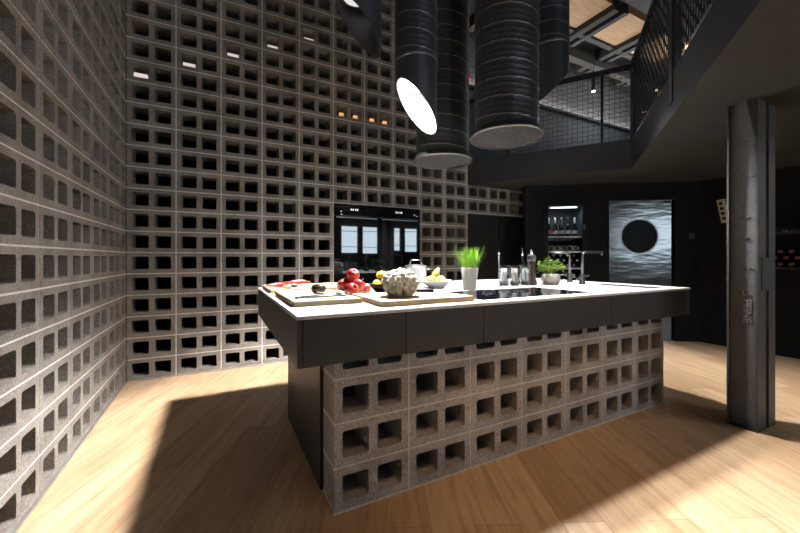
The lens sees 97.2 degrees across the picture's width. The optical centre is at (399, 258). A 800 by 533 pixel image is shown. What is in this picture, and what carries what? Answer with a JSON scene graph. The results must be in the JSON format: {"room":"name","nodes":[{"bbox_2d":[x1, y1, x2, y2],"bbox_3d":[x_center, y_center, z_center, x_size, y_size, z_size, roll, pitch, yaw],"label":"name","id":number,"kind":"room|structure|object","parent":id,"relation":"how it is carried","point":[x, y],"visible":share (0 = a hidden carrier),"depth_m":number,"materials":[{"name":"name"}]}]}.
{"room":"kitchen","nodes":[
{"label":"kitchen","id":0,"kind":"room"},
{"bbox_2d":[0,0,125,532],"bbox_3d":[-0.773,-1.150,-0.368,0.190,4.607,8.063,0,0,-27],"label":"wall","id":1,"kind":"structure","parent":0,"point":[63,62],"depth_m":1.86,"materials":[{"name":"concrete"}]},
{"bbox_2d":[11,381,126,532],"bbox_3d":[-0.684,1.140,-0.319,0.012,0.014,8.058,0,0,-27],"label":"baseboard","id":2,"kind":"structure","parent":1,"relation":"attached to","point":[16,529],"depth_m":1.88,"materials":[{"name":"silver metal"}]},
{"bbox_2d":[126,0,522,379],"bbox_3d":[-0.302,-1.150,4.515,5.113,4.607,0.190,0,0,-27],"label":"wall","id":3,"kind":"structure","parent":0,"point":[447,201],"depth_m":3.80,"materials":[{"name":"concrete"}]},
{"bbox_2d":[134,72,147,78],"bbox_3d":[-2.449,-1.719,3.339,0.106,0.038,0.038,0,0,-27],"label":"step light","id":4,"kind":"object","parent":3,"relation":"attached to","point":[135,73],"visible":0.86,"depth_m":3.32,"materials":[{"name":"white plastic"}]},
{"bbox_2d":[183,62,195,67],"bbox_3d":[-2.099,-1.916,3.518,0.106,0.032,0.038,0,0,-27],"label":"step light","id":5,"kind":"object","parent":3,"relation":"attached to","point":[184,63],"visible":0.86,"depth_m":3.50,"materials":[{"name":"white plastic"}]},
{"bbox_2d":[127,360,287,381],"bbox_3d":[-0.783,1.140,4.154,3.928,0.014,0.012,0,0,-27],"label":"baseboard","id":6,"kind":"structure","parent":3,"relation":"attached to","point":[284,360],"depth_m":3.54,"materials":[{"name":"silver metal"}]},
{"bbox_2d":[227,53,238,57],"bbox_3d":[-1.750,-2.115,3.698,0.106,0.030,0.038,0,0,-27],"label":"step light","id":7,"kind":"object","parent":3,"relation":"attached to","point":[228,54],"visible":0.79,"depth_m":3.68,"materials":[{"name":"white plastic"}]},
{"bbox_2d":[469,84,474,90],"bbox_3d":[1.033,-2.477,5.069,0.165,0.048,0.138,0,0,-27],"label":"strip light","id":8,"kind":"object","parent":3,"relation":"on","point":[471,87],"depth_m":5.07,"materials":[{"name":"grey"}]},
{"bbox_2d":[469,12,474,32],"bbox_3d":[1.300,-3.373,4.577,0.100,0.160,1.250,0,0,-27],"label":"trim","id":9,"kind":"structure","parent":3,"relation":"attached to","point":[472,17],"depth_m":5.03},
{"bbox_3d":[-0.404,0.348,4.705,1.178,0.004,0.579,0,0,-27],"label":"niche","id":10,"kind":"object","parent":3,"relation":"attached to","visible":0},
{"bbox_2d":[322,203,378,283],"bbox_3d":[-0.647,-0.153,4.534,0.582,0.995,0.560,0,0,-27],"label":"oven","id":11,"kind":"object","parent":10,"relation":"on","point":[356,227],"visible":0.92,"depth_m":4.30,"materials":[{"name":"black glass"}]},
{"bbox_2d":[379,206,419,280],"bbox_3d":[-0.123,-0.153,4.804,0.582,0.995,0.560,0,0,-27],"label":"oven","id":12,"kind":"object","parent":10,"relation":"on","point":[399,228],"visible":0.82,"depth_m":4.55,"materials":[{"name":"black glass"}]},
{"bbox_2d":[17,336,799,532],"bbox_3d":[2.899,1.207,2.278,11.160,0.120,9.800,0,0,-27],"label":"floor","id":13,"kind":"structure","parent":0,"point":[220,451],"depth_m":1.85,"materials":[{"name":"brown wood"}]},
{"bbox_2d":[258,278,689,515],"bbox_3d":[0.585,0.690,2.770,3.025,0.917,1.545,0,0,-27],"label":"kitchen island","id":14,"kind":"object","parent":13,"relation":"on","point":[384,402],"visible":0.98,"depth_m":1.92,"materials":[{"name":"grey"}]},
{"bbox_2d":[259,278,688,317],"bbox_3d":[0.586,0.238,2.771,3.023,0.012,1.543,0,0,-27],"label":"island countertop","id":15,"kind":"structure","parent":14,"relation":"on","point":[595,288],"depth_m":2.25,"materials":[{"name":"white stone"}]},
{"bbox_2d":[262,282,338,293],"bbox_3d":[-0.671,0.218,2.649,0.630,0.026,0.475,0,0,-27],"label":"chopping board","id":16,"kind":"object","parent":15,"relation":"on","point":[333,286],"visible":0.52,"depth_m":2.48,"materials":[{"name":"brown wood"}]},
{"bbox_2d":[265,283,281,286],"bbox_3d":[-0.876,0.189,2.511,0.178,0.029,0.031,0,0,-43],"label":"pepper","id":17,"kind":"object","parent":16,"relation":"on","point":[271,284],"visible":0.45,"depth_m":2.48,"materials":[{"name":"red food"}]},
{"bbox_2d":[283,285,290,288],"bbox_3d":[-0.758,0.194,2.371,0.048,0.024,0.023,0,0,-27],"label":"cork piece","id":18,"kind":"object","parent":16,"relation":"on","point":[284,286],"visible":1,"depth_m":2.36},
{"bbox_2d":[276,283,299,286],"bbox_3d":[-0.792,0.189,2.484,0.167,0.029,0.031,0,0,-31],"label":"pepper","id":19,"kind":"object","parent":16,"relation":"on","point":[282,284],"visible":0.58,"depth_m":2.46,"materials":[{"name":"red food"}]},
{"bbox_2d":[287,280,309,283],"bbox_3d":[-0.732,0.169,2.539,0.178,0.029,0.031,0,0,-40],"label":"pepper","id":20,"kind":"object","parent":19,"relation":"on","point":[291,281],"visible":0.96,"depth_m":2.53,"materials":[{"name":"red food"}]},
{"bbox_2d":[275,289,361,306],"bbox_3d":[-0.493,0.218,2.018,0.340,0.026,0.640,0,0,-27],"label":"chopping board","id":21,"kind":"object","parent":15,"relation":"on","point":[288,296],"visible":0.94,"depth_m":1.80,"materials":[{"name":"brown wood"}]},
{"bbox_2d":[311,284,326,293],"bbox_3d":[-0.466,0.177,2.033,0.090,0.058,0.058,0,0,-27],"label":"avocado","id":22,"kind":"object","parent":21,"relation":"on","point":[315,288],"visible":0.98,"depth_m":2.01,"materials":[{"name":"green food"}]},
{"bbox_2d":[295,294,346,298],"bbox_3d":[-0.410,0.198,1.849,0.273,0.013,0.098,0,0,-18],"label":"knife","id":23,"kind":"object","parent":21,"relation":"on","point":[307,295],"visible":1,"depth_m":1.84,"materials":[{"name":"grey metal"}]},
{"bbox_2d":[317,292,348,294],"bbox_3d":[-0.368,0.191,1.925,0.196,0.028,0.035,0,0,-36],"label":"knife","id":24,"kind":"object","parent":21,"relation":"on","point":[347,293],"visible":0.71,"depth_m":1.95,"materials":[{"name":"grey metal"}]},
{"bbox_2d":[344,283,358,294],"bbox_3d":[-0.287,0.190,2.101,0.087,0.089,0.089,0,0,-27],"label":"apple","id":25,"kind":"object","parent":15,"relation":"on","point":[352,288],"visible":0.73,"depth_m":2.07,"materials":[{"name":"red food"}]},
{"bbox_2d":[361,284,370,292],"bbox_3d":[-0.222,0.198,2.258,0.072,0.070,0.072,0,0,-27],"label":"apple","id":26,"kind":"object","parent":15,"relation":"on","point":[367,289],"visible":0.55,"depth_m":2.23,"materials":[{"name":"red food"}]},
{"bbox_2d":[369,283,384,291],"bbox_3d":[-0.117,0.202,2.380,0.190,0.060,0.190,0,0,-27],"label":"bowl","id":27,"kind":"object","parent":15,"relation":"on","point":[378,288],"visible":0.44,"depth_m":2.32,"materials":[{"name":"black ceramic"}]},
{"bbox_2d":[373,280,381,284],"bbox_3d":[-0.152,0.174,2.362,0.073,0.060,0.074,0,0,-27],"label":"lemon","id":28,"kind":"object","parent":27,"relation":"in","point":[378,282],"visible":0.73,"depth_m":2.33,"materials":[{"name":"yellow food"}]},
{"bbox_3d":[-0.091,0.174,2.410,0.088,0.060,0.064,0,0,-27],"label":"lemon","id":29,"kind":"object","parent":27,"relation":"in","visible":0},
{"bbox_2d":[376,271,385,279],"bbox_3d":[-0.120,0.117,2.390,0.094,0.060,0.062,0,0,-27],"label":"lemon","id":30,"kind":"object","parent":29,"relation":"on","point":[379,274],"visible":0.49,"depth_m":2.36,"materials":[{"name":"yellow food"}]},
{"bbox_2d":[352,290,474,306],"bbox_3d":[0.062,0.218,1.978,0.550,0.026,0.430,0,0,-27],"label":"chopping board","id":31,"kind":"object","parent":15,"relation":"on","point":[382,299],"visible":0.72,"depth_m":1.84,"materials":[{"name":"brown wood"}]},
{"bbox_2d":[381,268,419,296],"bbox_3d":[0.000,0.130,1.912,0.212,0.157,0.213,0,0,-27],"label":"cauliflower","id":32,"kind":"object","parent":31,"relation":"on","point":[399,282],"visible":1,"depth_m":1.84,"materials":[{"name":"white food"}]},
{"bbox_2d":[416,289,433,291],"bbox_3d":[0.059,0.196,2.126,0.291,0.019,0.030,0,0,-3],"label":"kitchen knife","id":33,"kind":"object","parent":31,"relation":"on","point":[418,290],"visible":0.56,"depth_m":2.13,"materials":[{"name":"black metal"}]},
{"bbox_2d":[402,259,430,283],"bbox_3d":[0.146,0.121,3.258,0.277,0.221,0.204,0,0,-27],"label":"saucepan","id":34,"kind":"object","parent":15,"relation":"on","point":[419,269],"visible":0.73,"depth_m":3.18,"materials":[{"name":"metal"}]},
{"bbox_2d":[420,279,451,287],"bbox_3d":[0.281,0.202,2.754,0.250,0.060,0.250,0,0,-27],"label":"bowl","id":35,"kind":"object","parent":15,"relation":"on","point":[431,284],"visible":0.95,"depth_m":2.67,"materials":[{"name":"white ceramic"}]},
{"bbox_2d":[426,276,438,280],"bbox_3d":[0.243,0.169,2.717,0.101,0.062,0.063,0,0,44],"label":"pear","id":36,"kind":"object","parent":35,"relation":"in","point":[429,278],"visible":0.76,"depth_m":2.70,"materials":[{"name":"yellow food"}]},
{"bbox_2d":[436,276,443,280],"bbox_3d":[0.319,0.166,2.721,0.063,0.068,0.098,0,0,43],"label":"pear","id":37,"kind":"object","parent":35,"relation":"in","point":[440,278],"visible":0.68,"depth_m":2.69,"materials":[{"name":"yellow food"}]},
{"bbox_2d":[432,265,439,276],"bbox_3d":[0.280,0.105,2.754,0.065,0.104,0.063,0,0,-27],"label":"pear","id":38,"kind":"object","parent":37,"relation":"on","point":[436,272],"visible":0.8,"depth_m":2.73,"materials":[{"name":"yellow food"}]},
{"bbox_2d":[447,246,487,289],"bbox_3d":[0.506,0.065,2.582,0.305,0.333,0.303,0,0,-37],"label":"plant","id":39,"kind":"object","parent":15,"relation":"on","point":[469,270],"visible":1,"depth_m":2.54,"materials":[{"name":"green plant"}]},
{"bbox_2d":[497,253,501,286],"bbox_3d":[0.812,0.093,2.892,0.044,0.277,0.044,0,0,-27],"label":"rod","id":40,"kind":"object","parent":15,"relation":"on","point":[498,253],"visible":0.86,"depth_m":2.89,"materials":[{"name":"grey metal"}]},
{"bbox_2d":[498,265,507,285],"bbox_3d":[0.827,0.144,2.809,0.082,0.176,0.082,0,0,-27],"label":"glass jar","id":41,"kind":"object","parent":15,"relation":"on","point":[503,281],"visible":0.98,"depth_m":2.79,"materials":[{"name":"glass"}]},
{"bbox_2d":[510,267,519,285],"bbox_3d":[0.918,0.144,2.828,0.082,0.176,0.082,0,0,-27],"label":"glass jar","id":42,"kind":"object","parent":15,"relation":"on","point":[514,271],"visible":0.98,"depth_m":2.82,"materials":[{"name":"glass"}]},
{"bbox_2d":[450,287,590,299],"bbox_3d":[0.765,0.236,2.376,0.933,0.013,0.473,0,0,-27],"label":"induction hob","id":43,"kind":"object","parent":15,"relation":"in","point":[530,291],"visible":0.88,"depth_m":2.36,"materials":[{"name":"black glass"}]},
{"bbox_2d":[519,248,525,283],"bbox_3d":[1.121,0.069,3.231,0.064,0.326,0.063,0,0,-27],"label":"oil bottle","id":44,"kind":"object","parent":15,"relation":"on","point":[522,265],"visible":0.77,"depth_m":3.21,"materials":[{"name":"green glass"}]},
{"bbox_2d":[521,267,530,285],"bbox_3d":[1.010,0.144,2.847,0.082,0.176,0.082,0,0,-27],"label":"glass jar","id":45,"kind":"object","parent":15,"relation":"on","point":[525,281],"visible":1,"depth_m":2.83,"materials":[{"name":"glass"}]},
{"bbox_2d":[527,250,536,285],"bbox_3d":[1.122,0.081,3.012,0.088,0.301,0.088,0,0,-27],"label":"pepper mill","id":46,"kind":"object","parent":15,"relation":"on","point":[531,257],"visible":0.91,"depth_m":2.98,"materials":[{"name":"brown wood"}]},
{"bbox_2d":[536,257,565,284],"bbox_3d":[1.341,0.109,3.102,0.246,0.245,0.261,0,0,34],"label":"herb plant","id":47,"kind":"object","parent":15,"relation":"on","point":[549,277],"visible":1,"depth_m":3.07,"materials":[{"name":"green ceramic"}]},
{"bbox_2d":[551,252,575,281],"bbox_3d":[1.583,0.084,3.422,0.229,0.295,0.051,0,0,0],"label":"tap","id":48,"kind":"object","parent":15,"relation":"on","point":[569,275],"visible":0.98,"depth_m":3.41,"materials":[{"name":"grey metal"}]},
{"bbox_2d":[577,251,603,283],"bbox_3d":[1.729,0.084,3.190,0.312,0.296,0.052,0,0,-19],"label":"tap","id":49,"kind":"object","parent":15,"relation":"on","point":[581,278],"visible":0.97,"depth_m":3.15,"materials":[{"name":"grey metal"}]},
{"bbox_2d":[600,284,659,287],"bbox_3d":[1.894,0.307,2.965,0.130,0.149,0.500,0,0,-27],"label":"trough","id":50,"kind":"object","parent":14,"relation":"in","point":[600,284],"visible":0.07,"depth_m":2.99,"materials":[{"name":"grey metal"}]},
{"bbox_3d":[-0.307,0.219,2.204,0.176,0.026,0.176,0,0,-27],"label":"bowl","id":51,"kind":"object","parent":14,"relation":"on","visible":0},
{"bbox_2d":[338,278,350,291],"bbox_3d":[-0.343,0.164,2.196,0.083,0.089,0.083,0,0,-27],"label":"apple","id":52,"kind":"object","parent":51,"relation":"on","point":[342,283],"visible":0.75,"depth_m":2.17,"materials":[{"name":"red food"}]},
{"bbox_2d":[352,279,364,291],"bbox_3d":[-0.256,0.167,2.173,0.084,0.083,0.083,0,0,-27],"label":"apple","id":53,"kind":"object","parent":51,"relation":"on","point":[360,283],"visible":0.67,"depth_m":2.15,"materials":[{"name":"red food"}]},
{"bbox_2d":[346,268,359,281],"bbox_3d":[-0.292,0.106,2.199,0.084,0.084,0.085,0,0,-27],"label":"apple","id":54,"kind":"object","parent":53,"relation":"on","point":[352,274],"visible":0.94,"depth_m":2.17,"materials":[{"name":"red food"}]},
{"bbox_2d":[467,214,498,279],"bbox_3d":[1.112,0.252,5.473,0.638,1.790,0.500,0,0,-27],"label":"tall cabinet","id":55,"kind":"object","parent":13,"relation":"on","point":[482,230],"visible":0.32,"depth_m":5.28,"materials":[{"name":"black wood"}]},
{"bbox_2d":[499,216,522,278],"bbox_3d":[1.639,0.252,5.744,0.510,1.790,0.500,0,0,-27],"label":"tall cabinet","id":56,"kind":"object","parent":13,"relation":"on","point":[510,228],"visible":0.36,"depth_m":5.51,"materials":[{"name":"black wood"}]},
{"bbox_2d":[726,98,775,432],"bbox_3d":[2.428,0.046,2.443,0.315,2.202,0.170,0,0,-27],"label":"steel column","id":57,"kind":"structure","parent":13,"relation":"on","point":[751,124],"depth_m":2.40,"materials":[{"name":"black metal"}]},
{"bbox_2d":[469,90,634,159],"bbox_3d":[3.499,-1.923,6.498,5.832,1.100,0.140,0,0,-27],"label":"wall","id":58,"kind":"structure","parent":0,"point":[542,122],"depth_m":5.97,"materials":[{"name":"metal"}]},
{"bbox_2d":[539,103,629,132],"bbox_3d":[3.343,-2.477,6.258,2.609,0.048,0.143,0,0,-27],"label":"strip light","id":59,"kind":"object","parent":58,"relation":"on","point":[541,106],"depth_m":6.21,"materials":[{"name":"grey metal"}]},
{"bbox_2d":[469,31,657,130],"bbox_3d":[3.487,-2.963,6.520,5.832,0.980,0.090,0,0,-27],"label":"brick wall","id":60,"kind":"structure","parent":0,"point":[572,72],"depth_m":6.46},
{"bbox_2d":[469,0,691,95],"bbox_3d":[3.652,-3.503,1.906,9.760,0.100,8.448,0,0,-27],"label":"ceiling","id":61,"kind":"structure","parent":0,"point":[471,2],"depth_m":5.71,"materials":[{"name":"grey"}]},
{"bbox_2d":[336,0,381,56],"bbox_3d":[-0.283,-2.434,2.419,0.325,2.034,0.325,0,0,-1],"label":"spiral duct","id":62,"kind":"object","parent":61,"relation":"hanging from","point":[363,18],"visible":1,"depth_m":2.52,"materials":[{"name":"black metal"}]},
{"bbox_2d":[394,0,437,134],"bbox_3d":[0.121,-2.201,2.654,0.326,2.500,0.326,0,0,-27],"label":"pendant light","id":63,"kind":"object","parent":61,"relation":"hanging from","point":[416,62],"visible":1,"depth_m":2.53,"materials":[{"name":"black paint"}]},
{"bbox_2d":[413,0,471,169],"bbox_3d":[0.384,-2.158,3.189,0.530,2.587,0.530,0,0,-27],"label":"spiral duct","id":64,"kind":"object","parent":61,"relation":"hanging from","point":[448,148],"visible":0.62,"depth_m":2.97,"materials":[{"name":"black metal"}]},
{"bbox_2d":[415,154,470,168],"bbox_3d":[0.384,-0.871,3.189,0.516,0.005,0.516,0,0,-27],"label":"grille","id":65,"kind":"object","parent":64,"relation":"attached to","point":[465,162],"depth_m":3.17,"materials":[{"name":"grey metal"}]},
{"bbox_2d":[469,0,544,149],"bbox_3d":[0.782,-2.165,2.601,0.530,2.572,0.530,0,0,-27],"label":"spiral duct","id":66,"kind":"object","parent":61,"relation":"hanging from","point":[506,40],"visible":1,"depth_m":2.42,"materials":[{"name":"black metal"}]},
{"bbox_2d":[471,126,542,148],"bbox_3d":[0.782,-0.886,2.601,0.516,0.005,0.516,0,0,-27],"label":"grille","id":67,"kind":"object","parent":66,"relation":"attached to","point":[529,141],"depth_m":2.59,"materials":[{"name":"grey metal"}]},
{"bbox_2d":[539,0,569,100],"bbox_3d":[1.400,-2.436,3.279,0.325,2.030,0.325,0,0,-8],"label":"spiral duct","id":68,"kind":"object","parent":61,"relation":"hanging from","point":[554,15],"visible":0.72,"depth_m":3.14,"materials":[{"name":"black metal"}]},
{"bbox_2d":[570,0,612,27],"bbox_3d":[2.203,-3.403,4.659,1.080,0.100,0.550,0,0,-27],"label":"roof panel","id":69,"kind":"object","parent":61,"relation":"attached to","point":[581,11],"visible":0.57,"depth_m":4.76,"materials":[{"name":"brown wood"}]},
{"bbox_2d":[591,44,595,91],"bbox_3d":[3.016,-2.963,5.500,0.064,0.740,0.063,0,0,-27],"label":"pendant spot","id":70,"kind":"object","parent":61,"relation":"hanging from","point":[593,82],"visible":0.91,"depth_m":5.48,"materials":[{"name":"black metal"}]},
{"bbox_2d":[570,0,618,41],"bbox_3d":[2.599,-3.373,5.245,0.100,0.160,1.250,0,0,-27],"label":"trim","id":71,"kind":"structure","parent":61,"relation":"attached to","point":[613,9],"depth_m":4.91,"materials":[{"name":"grey metal"}]},
{"bbox_2d":[569,3,627,48],"bbox_3d":[2.785,-3.383,5.341,0.080,0.140,1.250,0,0,-27],"label":"trim","id":72,"kind":"structure","parent":61,"relation":"attached to","point":[623,8],"depth_m":5.04,"materials":[{"name":"grey metal"}]},
{"bbox_2d":[576,22,654,71],"bbox_3d":[3.435,-3.373,5.675,0.100,0.160,1.250,0,0,-27],"label":"trim","id":73,"kind":"structure","parent":61,"relation":"attached to","point":[602,54],"depth_m":5.67,"materials":[{"name":"grey metal"}]},
{"bbox_2d":[569,44,666,94],"bbox_3d":[3.627,-3.333,6.139,5.732,0.240,0.120,0,0,-27],"label":"trim","id":74,"kind":"structure","parent":61,"relation":"attached to","point":[581,55],"depth_m":5.88,"materials":[{"name":"grey metal"}]},
{"bbox_2d":[570,26,668,76],"bbox_3d":[3.783,-3.388,5.837,5.732,0.130,0.080,0,0,-27],"label":"trim","id":75,"kind":"structure","parent":61,"relation":"attached to","point":[593,40],"depth_m":5.49,"materials":[{"name":"grey metal"}]},
{"bbox_2d":[593,6,646,45],"bbox_3d":[3.270,-3.403,5.208,0.580,0.100,0.550,0,0,-27],"label":"roof panel","id":76,"kind":"object","parent":61,"relation":"attached to","point":[631,25],"visible":0.64,"depth_m":5.18,"materials":[{"name":"brown wood"}]},
{"bbox_2d":[585,25,665,72],"bbox_3d":[3.621,-3.383,5.771,0.080,0.140,1.250,0,0,-27],"label":"trim","id":77,"kind":"structure","parent":61,"relation":"attached to","point":[631,48],"depth_m":5.77,"materials":[{"name":"grey metal"}]},
{"bbox_2d":[622,66,665,86],"bbox_3d":[4.600,-3.383,6.274,0.080,0.140,1.250,0,0,-27],"label":"trim","id":78,"kind":"structure","parent":61,"relation":"attached to","point":[624,84],"depth_m":6.75,"materials":[{"name":"grey metal"}]},
{"bbox_2d":[615,49,685,85],"bbox_3d":[4.413,-3.373,6.178,0.100,0.160,1.250,0,0,-27],"label":"trim","id":79,"kind":"structure","parent":61,"relation":"attached to","point":[617,82],"depth_m":6.62,"materials":[{"name":"grey metal"}]},
{"bbox_2d":[630,35,690,62],"bbox_3d":[4.168,-3.403,5.670,0.720,0.100,0.550,0,0,-27],"label":"roof panel","id":80,"kind":"object","parent":61,"relation":"attached to","point":[632,52],"visible":0.02,"depth_m":5.59,"materials":[{"name":"brown wood"}]},
{"bbox_2d":[622,0,714,38],"bbox_3d":[2.498,-3.363,4.040,9.660,0.180,0.500,0,0,-27],"label":"trim","id":81,"kind":"structure","parent":61,"relation":"attached to","point":[643,6],"depth_m":4.61,"materials":[{"name":"grey metal"}]},
{"bbox_2d":[523,181,699,341],"bbox_3d":[3.005,0.047,5.050,2.360,2.200,0.140,0,0,8],"label":"wall","id":82,"kind":"structure","parent":0,"point":[687,194],"depth_m":4.98,"materials":[{"name":"black paint"}]},
{"bbox_2d":[543,202,586,280],"bbox_3d":[2.393,-0.126,5.299,0.594,1.341,0.530,0,0,8],"label":"wine cabinet","id":83,"kind":"object","parent":82,"relation":"attached to","point":[564,210],"visible":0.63,"depth_m":5.21,"materials":[{"name":"grey"}]},
{"bbox_2d":[548,218,550,235],"bbox_3d":[2.181,-0.453,5.181,0.071,0.275,0.070,0,0,-27],"label":"champagne bottle","id":84,"kind":"object","parent":83,"relation":"on","point":[549,226],"visible":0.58,"depth_m":5.15,"materials":[{"name":"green glass"}]},
{"bbox_2d":[552,218,556,235],"bbox_3d":[2.268,-0.453,5.170,0.071,0.275,0.070,0,0,-27],"label":"champagne bottle","id":85,"kind":"object","parent":83,"relation":"on","point":[554,229],"visible":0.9,"depth_m":5.15,"materials":[{"name":"green glass"}]},
{"bbox_2d":[559,218,563,235],"bbox_3d":[2.357,-0.453,5.157,0.071,0.275,0.070,0,0,-27],"label":"champagne bottle","id":86,"kind":"object","parent":83,"relation":"on","point":[561,227],"visible":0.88,"depth_m":5.13,"materials":[{"name":"green glass"}]},
{"bbox_2d":[548,251,581,252],"bbox_3d":[2.392,-0.089,5.292,0.526,0.022,0.425,0,0,8],"label":"shelf","id":87,"kind":"object","parent":83,"relation":"attached to","point":[548,251],"depth_m":5.07,"materials":[{"name":"metal"}]},
{"bbox_2d":[548,236,581,238],"bbox_3d":[2.392,-0.304,5.292,0.526,0.022,0.425,0,0,8],"label":"shelf","id":88,"kind":"object","parent":83,"relation":"attached to","point":[549,237],"depth_m":5.09,"materials":[{"name":"metal"}]},
{"bbox_2d":[565,218,570,235],"bbox_3d":[2.448,-0.453,5.145,0.071,0.275,0.070,0,0,-27],"label":"champagne bottle","id":89,"kind":"object","parent":83,"relation":"on","point":[567,229],"visible":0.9,"depth_m":5.12,"materials":[{"name":"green glass"}]},
{"bbox_2d":[559,267,580,268],"bbox_3d":[2.392,0.151,5.292,0.526,0.022,0.425,0,0,8],"label":"shelf","id":90,"kind":"object","parent":83,"relation":"attached to","point":[559,267],"depth_m":5.09,"materials":[{"name":"metal"}]},
{"bbox_2d":[572,217,576,235],"bbox_3d":[2.539,-0.453,5.133,0.071,0.275,0.070,0,0,-27],"label":"champagne bottle","id":91,"kind":"object","parent":83,"relation":"on","point":[574,227],"visible":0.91,"depth_m":5.11,"materials":[{"name":"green glass"}]},
{"bbox_2d":[571,246,578,250],"bbox_3d":[2.548,-0.140,5.216,0.079,0.078,0.292,0,0,8],"label":"wine bottle","id":92,"kind":"object","parent":83,"relation":"on","point":[575,248],"visible":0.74,"depth_m":5.08,"materials":[{"name":"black glass"}]},
{"bbox_2d":[608,198,675,340],"bbox_3d":[3.380,0.160,4.993,0.881,1.974,0.152,0,0,8],"label":"door","id":93,"kind":"structure","parent":82,"relation":"in","point":[641,232],"depth_m":4.96,"materials":[{"name":"silver metal"}]},
{"bbox_2d":[688,233,694,238],"bbox_3d":[3.998,-0.301,4.838,0.085,0.085,0.013,0,0,8],"label":"light switch","id":94,"kind":"object","parent":82,"relation":"attached to","point":[690,235],"visible":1,"depth_m":4.83,"materials":[{"name":"black plastic"}]},
{"bbox_2d":[457,0,799,190],"bbox_3d":[3.401,-1.213,2.395,9.760,0.320,7.348,0,0,-27],"label":"ceiling","id":95,"kind":"structure","parent":0,"point":[741,50],"depth_m":2.68,"materials":[{"name":"grey paint"}]},
{"bbox_2d":[469,64,632,161],"bbox_3d":[1.872,-1.763,4.605,1.973,1.020,0.060,0,0,28],"label":"mesh railing","id":96,"kind":"object","parent":95,"relation":"on","point":[623,68],"visible":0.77,"depth_m":4.37,"materials":[{"name":"black metal"}]},
{"bbox_2d":[630,0,711,135],"bbox_3d":[1.806,-2.163,2.123,0.070,2.020,4.400,0,0,25],"label":"railing","id":97,"kind":"object","parent":95,"relation":"on","point":[642,61],"visible":1,"depth_m":2.99,"materials":[{"name":"black metal"}]},
{"bbox_2d":[700,165,799,358],"bbox_3d":[5.010,0.047,3.290,0.200,2.200,3.668,0,0,-27],"label":"wall","id":98,"kind":"structure","parent":0,"point":[713,296],"depth_m":4.65,"materials":[{"name":"black paint"}]},
{"bbox_2d":[718,223,726,284],"bbox_3d":[4.205,-0.053,4.536,0.089,0.800,0.160,0,0,-27],"label":"wall box","id":99,"kind":"object","parent":98,"relation":"attached to","point":[722,227],"visible":0.49,"depth_m":4.54,"materials":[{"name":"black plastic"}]},
{"bbox_2d":[717,199,726,222],"bbox_3d":[4.182,-0.607,4.568,0.043,0.317,0.125,0,0,-27],"label":"strip","id":100,"kind":"object","parent":99,"relation":"on","point":[722,208],"visible":0.93,"depth_m":4.56,"materials":[{"name":"beige concrete"}]},
{"bbox_2d":[775,183,799,274],"bbox_3d":[4.512,-0.333,3.710,0.299,1.040,0.970,0,0,-27],"label":"wall rack","id":101,"kind":"object","parent":98,"relation":"attached to","point":[787,196],"visible":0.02,"depth_m":4.07,"materials":[{"name":"black plastic"}]},
{"bbox_2d":[775,255,785,260],"bbox_3d":[4.326,-0.002,4.036,0.274,0.072,0.070,0,0,-27],"label":"bottle","id":102,"kind":"object","parent":101,"relation":"in","point":[777,257],"visible":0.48,"depth_m":4.00,"materials":[{"name":"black glass"}]},
{"bbox_2d":[777,261,790,266],"bbox_3d":[4.347,0.068,3.996,0.274,0.072,0.070,0,0,-27],"label":"bottle","id":103,"kind":"object","parent":101,"relation":"in","point":[781,263],"visible":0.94,"depth_m":3.96,"materials":[{"name":"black glass"}]},
{"bbox_2d":[777,249,790,254],"bbox_3d":[4.347,-0.072,3.996,0.274,0.072,0.070,0,0,-27],"label":"bottle","id":104,"kind":"object","parent":101,"relation":"in","point":[781,251],"visible":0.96,"depth_m":3.96,"materials":[{"name":"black glass"}]},
{"bbox_2d":[775,231,799,234],"bbox_3d":[4.504,-0.279,3.706,0.280,0.022,0.970,0,0,-27],"label":"shelf","id":105,"kind":"object","parent":101,"relation":"attached to","point":[776,232],"depth_m":3.94,"materials":[{"name":"black metal"}]},
{"bbox_2d":[775,267,799,269],"bbox_3d":[4.504,0.116,3.706,0.280,0.022,0.970,0,0,-27],"label":"shelf","id":106,"kind":"object","parent":101,"relation":"attached to","point":[776,268],"depth_m":3.92,"materials":[{"name":"black metal"}]},
{"bbox_2d":[783,255,796,260],"bbox_3d":[4.367,-0.002,3.956,0.274,0.072,0.070,0,0,-27],"label":"bottle","id":107,"kind":"object","parent":101,"relation":"in","point":[787,257],"visible":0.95,"depth_m":3.92,"materials":[{"name":"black glass"}]},
{"bbox_2d":[789,261,799,266],"bbox_3d":[4.388,0.068,3.916,0.274,0.072,0.070,0,0,-27],"label":"bottle","id":108,"kind":"object","parent":101,"relation":"in","point":[793,263],"visible":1,"depth_m":3.88,"materials":[{"name":"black glass"}]},
{"bbox_2d":[789,248,799,254],"bbox_3d":[4.388,-0.072,3.916,0.274,0.072,0.070,0,0,-27],"label":"bottle","id":109,"kind":"object","parent":101,"relation":"in","point":[795,251],"visible":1,"depth_m":3.88,"materials":[{"name":"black glass"}]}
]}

